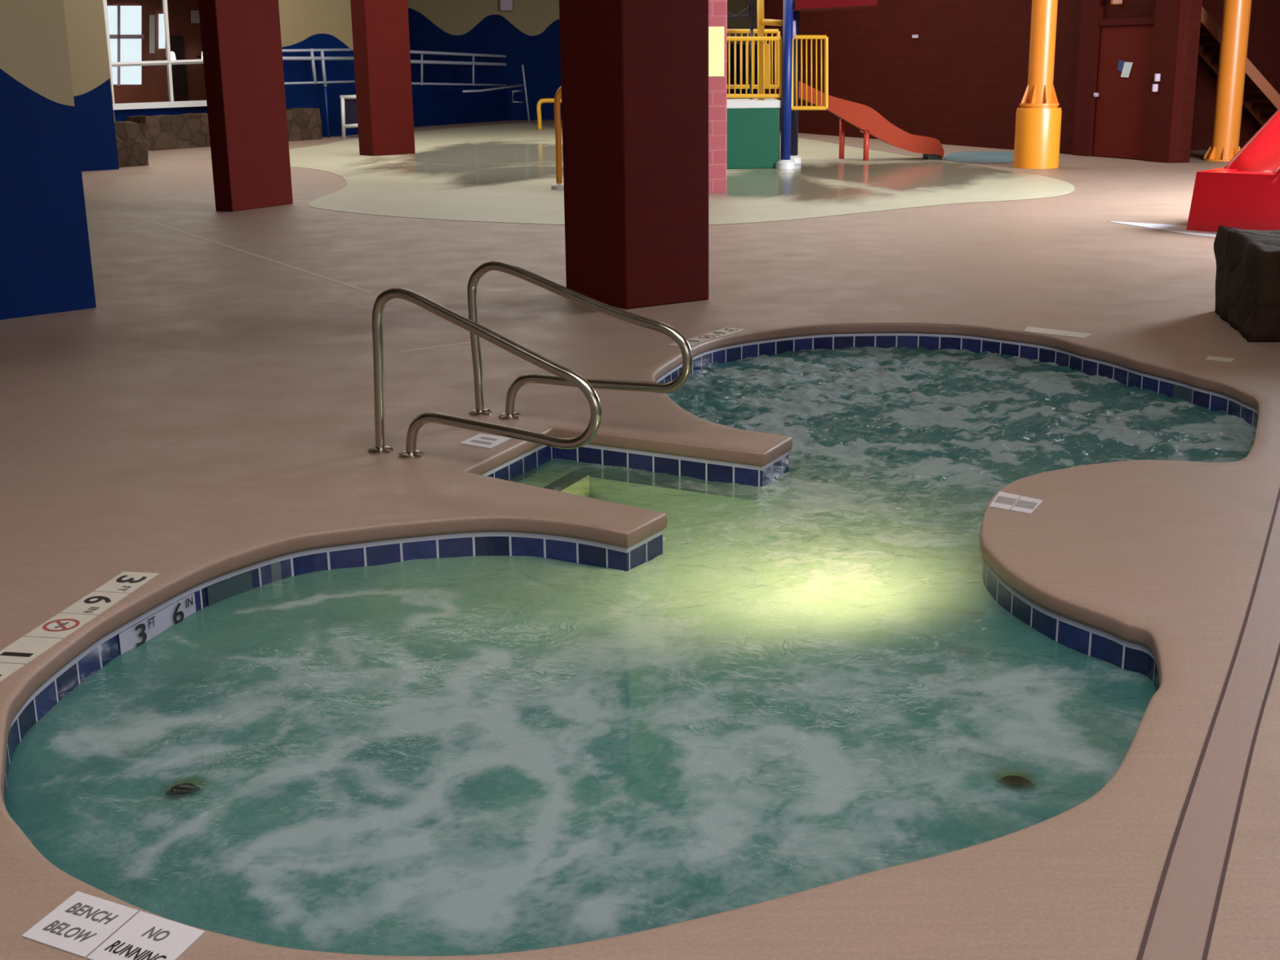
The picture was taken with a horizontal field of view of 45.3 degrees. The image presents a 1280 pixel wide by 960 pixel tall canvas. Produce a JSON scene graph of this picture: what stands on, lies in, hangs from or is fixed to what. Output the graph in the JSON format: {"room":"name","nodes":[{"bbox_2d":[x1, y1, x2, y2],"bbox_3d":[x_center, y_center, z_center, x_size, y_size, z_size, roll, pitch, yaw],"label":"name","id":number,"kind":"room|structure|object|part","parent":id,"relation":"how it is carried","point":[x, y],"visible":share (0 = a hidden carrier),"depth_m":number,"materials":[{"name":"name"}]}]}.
{"room":"indoor water park","nodes":[
{"label":"indoor water park","id":0,"kind":"room"},
{"bbox_2d":[0,0,96,319],"bbox_3d":[-4.949,-4.311,10.846,0.120,6.400,1.554,14,21,43],"label":"wall","id":1,"kind":"structure","parent":0,"point":[46,268],"depth_m":11.65,"materials":[{"name":"blue paint"}]},
{"bbox_2d":[62,0,119,171],"bbox_3d":[-10.313,-8.688,26.998,1.574,6.400,0.250,-14,20,-39],"label":"wall","id":2,"kind":"structure","parent":0,"point":[84,19],"depth_m":27.63,"materials":[{"name":"blue paint"}]},
{"bbox_2d":[106,0,206,103],"bbox_3d":[-11.745,-12.607,41.302,0.100,6.400,11.097,10,19,33],"label":"wall","id":3,"kind":"structure","parent":0,"point":[153,87],"depth_m":40.38,"materials":[{"name":"brown paint"}]},
{"bbox_2d":[106,4,199,85],"bbox_3d":[-12.678,-11.348,40.027,0.060,1.992,3.318,10,19,33],"label":"window","id":4,"kind":"structure","parent":3,"relation":"in","point":[126,36],"depth_m":39.40,"materials":[{"name":"white glass"}]},
{"bbox_3d":[-13.243,-11.131,39.265,0.030,1.962,1.373,10,19,33],"label":"pane","id":5,"kind":"part","parent":4,"relation":"part of","materials":[{"name":"white glass"}]},
{"bbox_3d":[-12.701,-11.607,39.917,0.030,0.958,0.261,10,19,33],"label":"pane","id":6,"kind":"part","parent":4,"relation":"part of","materials":[{"name":"grey glass"}]},
{"bbox_3d":[-12.519,-11.752,40.153,0.030,0.876,0.289,10,19,33],"label":"pane","id":7,"kind":"part","parent":4,"relation":"part of","materials":[{"name":"white glass"}]},
{"bbox_3d":[-11.851,-12.384,40.990,0.030,0.331,0.387,10,19,33],"label":"pane","id":8,"kind":"part","parent":4,"relation":"part of","materials":[{"name":"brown glass"}]},
{"bbox_2d":[164,51,176,60],"bbox_3d":[-12.376,-11.097,40.305,0.420,0.320,0.195,7,17,25],"label":"wall lamp","id":9,"kind":"object","parent":3,"relation":"attached to","point":[172,54],"visible":0.48,"depth_m":40.19,"materials":[{"name":"white"}]},
{"bbox_3d":[-12.277,-11.086,40.259,0.200,0.320,0.195,-1,15,0],"label":"lamp shade","id":10,"kind":"part","parent":9,"relation":"part of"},
{"bbox_2d":[169,35,188,101],"bbox_3d":[-12.275,-10.511,40.917,0.040,2.576,0.460,10,19,33],"label":"door","id":11,"kind":"structure","parent":3,"relation":"in","point":[176,42],"depth_m":40.80,"materials":[{"name":"black wood"}]},
{"bbox_2d":[198,0,293,211],"bbox_3d":[-5.178,-6.728,19.633,0.290,6.400,1.205,7,17,27],"label":"brick pillar","id":12,"kind":"structure","parent":0,"point":[242,41],"depth_m":19.92,"materials":[{"name":"red brick"}]},
{"bbox_2d":[278,0,358,137],"bbox_3d":[-8.073,-11.935,38.686,0.001,6.400,3.402,10,19,33],"label":"wall","id":13,"kind":"structure","parent":0,"point":[304,24],"depth_m":38.88,"materials":[{"name":"blue paint"}]},
{"bbox_2d":[102,0,207,121],"bbox_3d":[-9.914,-11.254,36.297,0.200,6.400,8.369,10,19,33],"label":"wall window","id":14,"kind":"structure","parent":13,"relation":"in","point":[120,115],"depth_m":34.93,"materials":[{"name":"blue paint"}]},
{"bbox_2d":[102,0,207,110],"bbox_3d":[-10.587,-9.936,35.433,0.306,2.550,4.362,10,19,33],"label":"window frame","id":15,"kind":"structure","parent":14,"relation":"attached to","point":[169,62],"depth_m":35.02,"materials":[{"name":"white paint"}]},
{"bbox_3d":[-11.787,-9.525,33.901,0.126,2.414,0.183,14,21,43],"label":"frame","id":16,"kind":"part","parent":15,"relation":"part of","materials":[{"name":"white paint"}]},
{"bbox_3d":[-10.642,-9.694,35.572,0.100,0.176,4.306,10,19,33],"label":"frame","id":17,"kind":"part","parent":15,"relation":"part of","materials":[{"name":"white paint"}]},
{"bbox_3d":[-10.542,-8.747,35.672,0.160,0.130,4.255,10,19,33],"label":"sill","id":18,"kind":"part","parent":15,"relation":"part of","materials":[{"name":"white paint"}]},
{"bbox_3d":[-10.839,-9.935,35.215,0.084,2.429,0.146,14,21,43],"label":"frame","id":19,"kind":"part","parent":15,"relation":"part of","materials":[{"name":"white paint"}]},
{"bbox_2d":[350,0,415,155],"bbox_3d":[-5.256,-9.809,30.831,0.987,6.400,0.580,-13,19,-37],"label":"brick pillar","id":20,"kind":"structure","parent":0,"point":[380,28],"depth_m":31.02,"materials":[{"name":"red brick"}]},
{"bbox_2d":[411,85,508,127],"bbox_3d":[-5.282,-11.552,46.812,0.150,1.278,13.413,8,18,29],"label":"wall","id":21,"kind":"structure","parent":0,"point":[433,105],"depth_m":46.27,"materials":[{"name":"blue paint"}]},
{"bbox_2d":[409,49,506,86],"bbox_3d":[-4.554,-12.791,47.774,0.100,1.191,8.966,8,18,29],"label":"ramp railing","id":22,"kind":"object","parent":21,"relation":"attached to","point":[421,61],"visible":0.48,"depth_m":46.05,"materials":[{"name":"metal"}]},
{"bbox_3d":[-6.359,-11.950,44.699,0.068,0.950,0.145,8,18,29],"label":"post","id":23,"kind":"part","parent":22,"relation":"part of","materials":[{"name":"metal"}]},
{"bbox_3d":[-4.541,-13.192,47.697,0.090,0.377,8.891,8,18,29],"label":"rail","id":24,"kind":"part","parent":22,"relation":"part of","materials":[{"name":"metal"}]},
{"bbox_3d":[-4.546,-12.949,47.749,0.100,0.340,8.903,8,18,29],"label":"rail","id":25,"kind":"part","parent":22,"relation":"part of","materials":[{"name":"metal"}]},
{"bbox_3d":[-5.240,-12.046,46.712,0.070,0.263,6.160,8,18,29],"label":"rail","id":26,"kind":"part","parent":22,"relation":"part of","materials":[{"name":"metal"}]},
{"bbox_3d":[-5.094,-12.477,46.870,0.068,0.961,0.135,8,18,29],"label":"post","id":27,"kind":"part","parent":22,"relation":"part of","materials":[{"name":"metal"}]},
{"bbox_2d":[407,0,758,119],"bbox_3d":[-4.008,-14.538,47.948,16.925,6.400,0.200,-1,15,0],"label":"wall","id":28,"kind":"structure","parent":0,"point":[528,35],"depth_m":48.08,"materials":[{"name":"blue paint"}]},
{"bbox_2d":[499,0,513,11],"bbox_3d":[-4.153,-14.806,47.645,0.400,0.450,0.220,-1,15,0],"label":"wall lamp","id":29,"kind":"object","parent":28,"relation":"attached to","point":[504,5],"visible":1,"depth_m":47.56,"materials":[{"name":"purple paint"}]},
{"bbox_2d":[559,0,708,309],"bbox_3d":[-0.066,-4.550,11.480,0.793,6.400,0.890,-11,18,-32],"label":"brick pillar","id":30,"kind":"structure","parent":0,"point":[634,73],"depth_m":11.70,"materials":[{"name":"red brick"}]},
{"bbox_2d":[0,120,1279,959],"bbox_3d":[-0.075,-5.770,27.972,52.000,0.001,63.000,-1,15,0],"label":"floor","id":31,"kind":"structure","parent":0,"point":[212,397],"depth_m":8.65,"materials":[{"name":"concrete"}]},
{"bbox_2d":[0,571,159,681],"bbox_3d":[-1.990,0.500,5.273,0.146,0.006,1.134,2,16,10],"label":"depth marker","id":32,"kind":"object","parent":31,"relation":"on","point":[13,657],"visible":1,"depth_m":5.31,"materials":[{"name":"white tile"}]},
{"bbox_2d":[22,891,204,959],"bbox_3d":[-1.167,1.006,3.399,0.422,0.005,0.192,7,17,26],"label":"marker","id":33,"kind":"object","parent":31,"relation":"on","point":[78,926],"visible":1,"depth_m":3.40,"materials":[{"name":"white tile"}]},
{"bbox_2d":[114,120,148,167],"bbox_3d":[-10.265,-6.432,29.283,1.693,0.835,0.772,10,19,33],"label":"stone block","id":34,"kind":"object","parent":31,"relation":"on","point":[130,135],"visible":0.35,"depth_m":28.85,"materials":[{"name":"brown stone"}]},
{"bbox_2d":[127,107,323,151],"bbox_3d":[-9.702,-8.330,36.282,0.692,0.766,5.383,10,18,33],"label":"stone ledge","id":35,"kind":"object","parent":31,"relation":"on","point":[167,131],"visible":0.5,"depth_m":34.99,"materials":[{"name":"brown stone"}]},
{"bbox_2d":[125,213,372,292],"bbox_3d":[-4.433,-2.500,16.296,0.040,0.001,8.423,-10,18,-30],"label":"trim","id":36,"kind":"structure","parent":31,"relation":"on","point":[277,262],"depth_m":15.21,"materials":[{"name":"beige concrete"}]},
{"bbox_2d":[281,48,355,137],"bbox_3d":[-8.146,-9.704,38.522,0.090,2.187,2.847,10,19,33],"label":"ramp railing","id":37,"kind":"object","parent":31,"relation":"on","point":[312,57],"visible":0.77,"depth_m":38.53,"materials":[{"name":"metal"}]},
{"bbox_3d":[-8.165,-10.341,38.331,0.089,0.859,0.146,10,19,33],"label":"post","id":38,"kind":"part","parent":37,"relation":"part of","materials":[{"name":"metal"}]},
{"bbox_3d":[-8.168,-10.713,38.232,0.070,0.089,2.663,10,19,33],"label":"rail","id":39,"kind":"part","parent":37,"relation":"part of","materials":[{"name":"metal"}]},
{"bbox_3d":[-8.140,-10.534,38.319,0.090,0.111,2.787,10,19,33],"label":"rail","id":40,"kind":"part","parent":37,"relation":"part of","materials":[{"name":"metal"}]},
{"bbox_3d":[-8.164,-9.957,38.431,0.060,0.061,2.796,10,19,33],"label":"rail","id":41,"kind":"part","parent":37,"relation":"part of","materials":[{"name":"metal"}]},
{"bbox_3d":[-7.971,-10.366,38.615,0.091,0.905,0.119,6,17,22],"label":"post","id":42,"kind":"part","parent":37,"relation":"part of","materials":[{"name":"metal"}]},
{"bbox_3d":[-7.947,-9.331,38.916,0.055,1.254,0.055,6,17,22],"label":"post","id":43,"kind":"part","parent":37,"relation":"part of","materials":[{"name":"blue metal"}]},
{"bbox_2d":[339,94,358,137],"bbox_3d":[-7.158,-9.202,38.794,0.835,1.055,0.140,-1,15,0],"label":"frame","id":44,"kind":"object","parent":31,"relation":"on","point":[348,115],"visible":0.56,"depth_m":38.78,"materials":[{"name":"white paint"}]},
{"bbox_3d":[-7.152,-9.300,38.819,0.654,0.654,0.040,-1,15,0],"label":"panel","id":45,"kind":"part","parent":44,"relation":"part of","materials":[{"name":"paint"}]},
{"bbox_2d":[398,342,471,351],"bbox_3d":[-1.354,-0.901,10.341,0.601,0.001,0.040,-12,19,-34],"label":"trim","id":46,"kind":"structure","parent":31,"relation":"on","point":[464,342],"depth_m":10.31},
{"bbox_2d":[368,287,601,458],"bbox_3d":[-0.757,-0.463,7.181,1.344,0.826,0.124,8,18,29],"label":"handrail","id":47,"kind":"object","parent":31,"relation":"on","point":[380,447],"visible":1,"depth_m":7.19,"materials":[{"name":"metal"}]},
{"bbox_2d":[459,433,511,448],"bbox_3d":[-0.783,-0.198,7.754,0.196,0.004,0.256,6,17,22],"label":"marker","id":48,"kind":"object","parent":31,"relation":"on","point":[481,440],"visible":1,"depth_m":7.74,"materials":[{"name":"white tile"}]},
{"bbox_2d":[470,440,493,444],"bbox_3d":[-0.798,-0.191,7.720,0.121,0.001,0.105,-1,15,0],"label":"print","id":49,"kind":"object","parent":48,"relation":"on","point":[476,441],"depth_m":7.72},
{"bbox_2d":[480,436,497,440],"bbox_3d":[-0.768,-0.210,7.790,0.096,0.001,0.088,-1,15,0],"label":"print","id":50,"kind":"object","parent":48,"relation":"on","point":[484,437],"depth_m":7.79},
{"bbox_2d":[462,64,530,122],"bbox_3d":[-4.232,-11.399,45.410,0.070,1.710,3.412,8,18,29],"label":"railing","id":51,"kind":"object","parent":31,"relation":"on","point":[522,66],"visible":1,"depth_m":46.22,"materials":[{"name":"metal"}]},
{"bbox_3d":[-4.302,-11.559,45.243,0.070,0.186,3.139,8,18,29],"label":"grab rail","id":52,"kind":"part","parent":51,"relation":"part of","materials":[{"name":"metal"}]},
{"bbox_3d":[-3.473,-11.764,46.699,0.058,1.710,0.331,8,18,29],"label":"post","id":53,"kind":"part","parent":51,"relation":"part of","materials":[{"name":"metal"}]},
{"bbox_2d":[467,260,693,419],"bbox_3d":[-0.334,-0.689,7.951,1.369,0.842,0.124,8,18,29],"label":"handrail","id":54,"kind":"object","parent":31,"relation":"on","point":[642,386],"visible":0.97,"depth_m":7.94,"materials":[{"name":"metal"}]},
{"bbox_2d":[0,321,1273,959],"bbox_3d":[0.847,0.479,7.223,3.713,1.060,8.562,6,17,24],"label":"hot tub","id":55,"kind":"object","parent":31,"relation":"in","point":[1126,640],"visible":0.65,"depth_m":6.33,"materials":[{"name":"concrete"}]},
{"bbox_2d":[119,593,195,654],"bbox_3d":[-1.781,0.560,5.687,0.010,0.143,0.457,5,16,19],"label":"marker","id":56,"kind":"object","parent":55,"relation":"attached to","point":[148,628],"visible":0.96,"depth_m":5.67,"materials":[{"name":"white tile"}]},
{"bbox_2d":[3,346,1256,955],"bbox_3d":[0.844,0.139,7.129,3.641,0.049,8.492,6,17,24],"label":"pool water","id":57,"kind":"object","parent":55,"relation":"in","point":[816,678],"visible":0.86,"depth_m":4.98,"materials":[{"name":"teal liquid"}]},
{"bbox_2d":[667,327,744,346],"bbox_3d":[0.461,-0.984,10.547,0.146,0.006,0.776,9,18,32],"label":"depth marker","id":58,"kind":"object","parent":31,"relation":"on","point":[722,332],"visible":0.87,"depth_m":10.58,"materials":[{"name":"white tile"}]},
{"bbox_2d":[989,491,1043,514],"bbox_3d":[1.607,0.095,6.575,0.207,0.004,0.276,7,17,27],"label":"marker","id":59,"kind":"object","parent":31,"relation":"on","point":[1004,500],"visible":1,"depth_m":6.56,"materials":[{"name":"white tile"}]},
{"bbox_2d":[994,495,1016,505],"bbox_3d":[1.573,0.087,6.597,0.106,0.001,0.145,-1,15,0],"label":"print","id":60,"kind":"object","parent":59,"relation":"on","point":[1003,500],"depth_m":6.60},
{"bbox_2d":[1014,499,1037,509],"bbox_3d":[1.645,0.104,6.535,0.109,0.001,0.143,-1,15,0],"label":"print","id":61,"kind":"object","parent":59,"relation":"on","point":[1024,504],"depth_m":6.54},
{"bbox_2d":[1013,0,1062,168],"bbox_3d":[6.617,-8.318,24.947,0.740,6.350,0.740,-1,15,0],"label":"support pole","id":62,"kind":"object","parent":31,"relation":"on","point":[1038,117],"visible":1,"depth_m":25.28,"materials":[{"name":"orange metal"}]},
{"bbox_2d":[1023,326,1093,337],"bbox_3d":[2.857,-1.017,10.559,0.505,0.004,0.183,13,20,40],"label":"depth marker","id":63,"kind":"object","parent":31,"relation":"on","point":[1029,329],"visible":1,"depth_m":10.54,"materials":[{"name":"white tile"}]},
{"bbox_2d":[1108,221,1216,237],"bbox_3d":[6.297,-2.644,16.302,1.151,0.004,3.003,-11,18,-33],"label":"trim","id":64,"kind":"structure","parent":31,"relation":"on","point":[1172,228],"depth_m":16.64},
{"bbox_2d":[1136,488,1279,959],"bbox_3d":[2.288,0.377,5.526,0.176,0.003,5.466,7,17,25],"label":"channel","id":65,"kind":"object","parent":31,"relation":"on","point":[1180,926],"visible":1,"depth_m":3.98,"materials":[{"name":"beige concrete"}]},
{"bbox_2d":[1204,355,1235,361],"bbox_3d":[3.619,-0.755,9.573,0.173,0.004,0.107,11,19,36],"label":"depth marker","id":66,"kind":"object","parent":31,"relation":"on","point":[1209,357],"visible":1,"depth_m":9.57,"materials":[{"name":"white tile"}]},
{"bbox_2d":[1203,0,1251,161],"bbox_3d":[10.190,-8.662,26.026,0.680,6.350,0.676,-1,15,0],"label":"support pole","id":67,"kind":"object","parent":31,"relation":"on","point":[1236,16],"visible":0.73,"depth_m":26.35,"materials":[{"name":"orange metal"}]},
{"bbox_2d":[1186,107,1279,231],"bbox_3d":[7.443,-4.102,16.399,3.148,2.737,2.036,-8,17,-24],"label":"slide","id":68,"kind":"object","parent":31,"relation":"on","point":[1245,193],"visible":1,"depth_m":16.20,"materials":[{"name":"red plastic"}]},
{"bbox_2d":[1198,7,1279,126],"bbox_3d":[10.915,-7.546,28.182,2.708,2.995,1.560,-1,15,0],"label":"staircase","id":69,"kind":"structure","parent":31,"relation":"on","point":[1261,100],"depth_m":28.08,"materials":[{"name":"brown painted wood"},{"name":"dark brown wood"}]},
{"bbox_2d":[1210,225,1279,342],"bbox_3d":[4.591,-1.392,10.644,1.198,0.638,1.458,-1,15,0],"label":"rock","id":70,"kind":"object","parent":31,"relation":"on","point":[1246,273],"visible":1,"depth_m":10.34,"materials":[{"name":"brown stone"}]},
{"bbox_2d":[288,123,1075,224],"bbox_3d":[-0.876,-6.854,31.931,14.373,0.001,29.850,-1,15,0],"label":"floor","id":71,"kind":"structure","parent":0,"point":[503,173],"depth_m":23.48,"materials":[{"name":"beige concrete"}]},
{"bbox_2d":[536,97,561,129],"bbox_3d":[-2.355,-9.995,41.865,0.932,0.830,0.114,-1,15,0],"label":"hoop","id":72,"kind":"object","parent":71,"relation":"on","point":[540,101],"visible":0.5,"depth_m":41.78,"materials":[{"name":"yellow paint"}]},
{"bbox_2d":[551,86,564,189],"bbox_3d":[-1.016,-5.042,22.496,0.627,1.528,0.260,-1,15,0],"label":"hoop","id":73,"kind":"object","parent":71,"relation":"on","point":[558,184],"visible":0.48,"depth_m":22.48,"materials":[{"name":"orange paint"}]},
{"bbox_2d":[726,0,877,168],"bbox_3d":[2.627,-7.162,26.514,2.647,3.390,1.770,-1,15,0],"label":"play structure","id":74,"kind":"object","parent":71,"relation":"on","point":[753,125],"visible":0.8,"depth_m":26.08,"materials":[{"name":"green plastic"}]},
{"bbox_3d":[1.940,-7.177,26.699,0.055,1.337,0.055,-7,17,-22],"label":"dark post","id":75,"kind":"part","parent":74,"relation":"part of","materials":[{"name":"metal"}]},
{"bbox_3d":[1.919,-8.180,26.423,0.088,0.745,0.080,-7,17,-22],"label":"dark post","id":76,"kind":"part","parent":74,"relation":"part of","materials":[{"name":"metal"}]},
{"bbox_3d":[1.857,-5.832,26.167,1.072,1.029,0.060,-1,15,0],"label":"green panel","id":77,"kind":"part","parent":74,"relation":"part of","materials":[{"name":"plastic"}]},
{"bbox_3d":[1.957,-7.423,27.047,1.046,1.027,0.070,-1,15,0],"label":"guard frame","id":78,"kind":"part","parent":74,"relation":"part of","materials":[{"name":"yellow paint"}]},
{"bbox_3d":[1.897,-6.960,25.877,1.053,1.016,0.070,-1,15,0],"label":"guard frame","id":79,"kind":"part","parent":74,"relation":"part of","materials":[{"name":"yellow paint"}]},
{"bbox_3d":[2.067,-7.480,26.202,0.156,1.942,0.114,-1,15,0],"label":"yellow post","id":80,"kind":"part","parent":74,"relation":"part of","materials":[{"name":"metal"}]},
{"bbox_3d":[2.478,-6.843,25.860,0.190,3.125,0.166,-1,15,0],"label":"blue post","id":81,"kind":"part","parent":74,"relation":"part of","materials":[{"name":"blue metal"}]},
{"bbox_3d":[2.595,-7.639,26.004,0.105,0.287,0.098,-7,17,-22],"label":"rail","id":82,"kind":"part","parent":74,"relation":"part of","materials":[{"name":"purple paint"}]},
{"bbox_3d":[2.733,-7.083,27.143,0.160,2.900,0.160,-1,15,0],"label":"blue post","id":83,"kind":"part","parent":74,"relation":"part of","materials":[{"name":"metal"}]},
{"bbox_3d":[2.888,-6.955,26.194,0.683,1.253,0.070,-1,15,0],"label":"guard frame","id":84,"kind":"part","parent":74,"relation":"part of","materials":[{"name":"yellow paint"}]},
{"bbox_2d":[798,81,944,160],"bbox_3d":[4.095,-6.623,28.036,2.858,1.506,0.668,-1,15,0],"label":"water slide","id":85,"kind":"object","parent":71,"relation":"on","point":[863,117],"visible":0.83,"depth_m":27.78,"materials":[{"name":"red plastic"}]},
{"bbox_3d":[3.743,-6.318,28.416,0.100,0.723,0.095,-1,15,0],"label":"leg","id":86,"kind":"part","parent":85,"relation":"part of","materials":[{"name":"red metal"}]},
{"bbox_3d":[4.115,-6.090,27.889,0.100,0.555,0.095,-1,15,0],"label":"leg","id":87,"kind":"part","parent":85,"relation":"part of","materials":[{"name":"red metal"}]},
{"bbox_2d":[708,0,727,193],"bbox_3d":[0.738,-7.223,21.153,0.800,6.400,0.810,-3,16,-7],"label":"brick pillar","id":88,"kind":"structure","parent":0,"point":[717,9],"depth_m":21.36,"materials":[{"name":"pink brick"}]},
{"bbox_2d":[708,26,724,76],"bbox_3d":[0.911,-5.894,21.103,0.500,0.661,0.020,-3,15,-7],"label":"notice board","id":89,"kind":"object","parent":88,"relation":"attached to","point":[716,34],"visible":0.36,"depth_m":21.11,"materials":[{"name":"yellow paper"}]},
{"bbox_2d":[943,151,1013,163],"bbox_3d":[6.415,-5.997,28.460,1.737,0.001,3.483,-1,15,0],"label":"floor","id":90,"kind":"structure","parent":0,"point":[974,157],"depth_m":28.43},
{"bbox_2d":[764,0,1202,163],"bbox_3d":[6.281,-10.414,32.480,0.250,6.400,15.509,-7,17,-22],"label":"wall","id":91,"kind":"structure","parent":0,"point":[963,82],"depth_m":32.30,"materials":[{"name":"red brick"}]},
{"bbox_2d":[911,35,918,38],"bbox_3d":[5.948,-9.577,33.111,0.140,0.070,0.060,-1,15,0],"label":"wall fixture","id":92,"kind":"object","parent":91,"relation":"attached to","point":[913,36],"visible":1,"depth_m":33.09,"materials":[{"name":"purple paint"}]},
{"bbox_2d":[1072,0,1103,156],"bbox_3d":[8.207,-9.122,27.695,0.120,6.400,0.466,-7,17,-22],"label":"trim","id":93,"kind":"structure","parent":91,"relation":"attached to","point":[1091,11],"depth_m":28.11,"materials":[{"name":"red paint"}]},
{"bbox_2d":[1110,0,1122,4],"bbox_3d":[8.471,-8.507,27.242,0.200,0.120,0.100,-1,15,0],"label":"wall fixture","id":94,"kind":"object","parent":91,"relation":"attached to","point":[1113,2],"visible":1,"depth_m":27.20,"materials":[{"name":"orange paint"}]},
{"bbox_2d":[1093,24,1154,159],"bbox_3d":[8.623,-6.914,27.345,0.130,2.299,1.486,-7,17,-22],"label":"door","id":95,"kind":"structure","parent":91,"relation":"in","point":[1122,103],"depth_m":27.39,"materials":[{"name":"red paint"}]},
{"bbox_3d":[8.320,-7.023,27.970,0.070,0.080,0.080,-7,17,-22],"label":"handle","id":96,"kind":"part","parent":95,"relation":"part of","materials":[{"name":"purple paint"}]},
{"bbox_2d":[1117,59,1133,77],"bbox_3d":[8.616,-7.312,27.252,0.011,0.308,0.404,-7,17,-22],"label":"notice","id":97,"kind":"object","parent":95,"relation":"attached to","point":[1126,67],"visible":1,"depth_m":27.25,"materials":[{"name":"white paper"}]},
{"bbox_2d":[1097,17,1155,26],"bbox_3d":[8.627,-8.079,27.020,0.100,0.120,1.638,-7,17,-22],"label":"trim","id":98,"kind":"structure","parent":91,"relation":"attached to","point":[1139,20],"depth_m":27.02,"materials":[{"name":"red paint"}]},
{"bbox_2d":[1151,84,1158,92],"bbox_3d":[8.870,-6.752,26.410,0.090,0.130,0.060,-1,15,0],"label":"wall switch","id":99,"kind":"object","parent":91,"relation":"attached to","point":[1154,86],"visible":1,"depth_m":26.38,"materials":[{"name":"purple paint"}]},
{"bbox_2d":[1154,73,1160,81],"bbox_3d":[8.883,-6.910,26.330,0.090,0.130,0.060,-1,15,0],"label":"wall switch","id":100,"kind":"object","parent":91,"relation":"attached to","point":[1157,76],"visible":1,"depth_m":26.30,"materials":[{"name":"purple paint"}]},
{"bbox_2d":[1144,0,1186,163],"bbox_3d":[9.008,-8.615,25.819,0.180,6.400,0.608,-7,17,-22],"label":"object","id":101,"kind":"structure","parent":91,"relation":"attached to","point":[1166,13],"depth_m":26.22,"materials":[{"name":"red paint"}]},
{"bbox_2d":[1166,0,1191,163],"bbox_3d":[9.243,-8.997,27.192,0.200,6.400,3.424,0,15,4],"label":"wall","id":102,"kind":"structure","parent":0,"point":[1188,2],"depth_m":26.04,"materials":[{"name":"red brick"}]},
{"bbox_2d":[1190,0,1279,150],"bbox_3d":[17.462,-9.582,28.927,16.000,6.400,0.200,-1,15,0],"label":"wall","id":103,"kind":"structure","parent":0,"point":[1264,38],"depth_m":29.27,"materials":[{"name":"red brick"}]}
]}

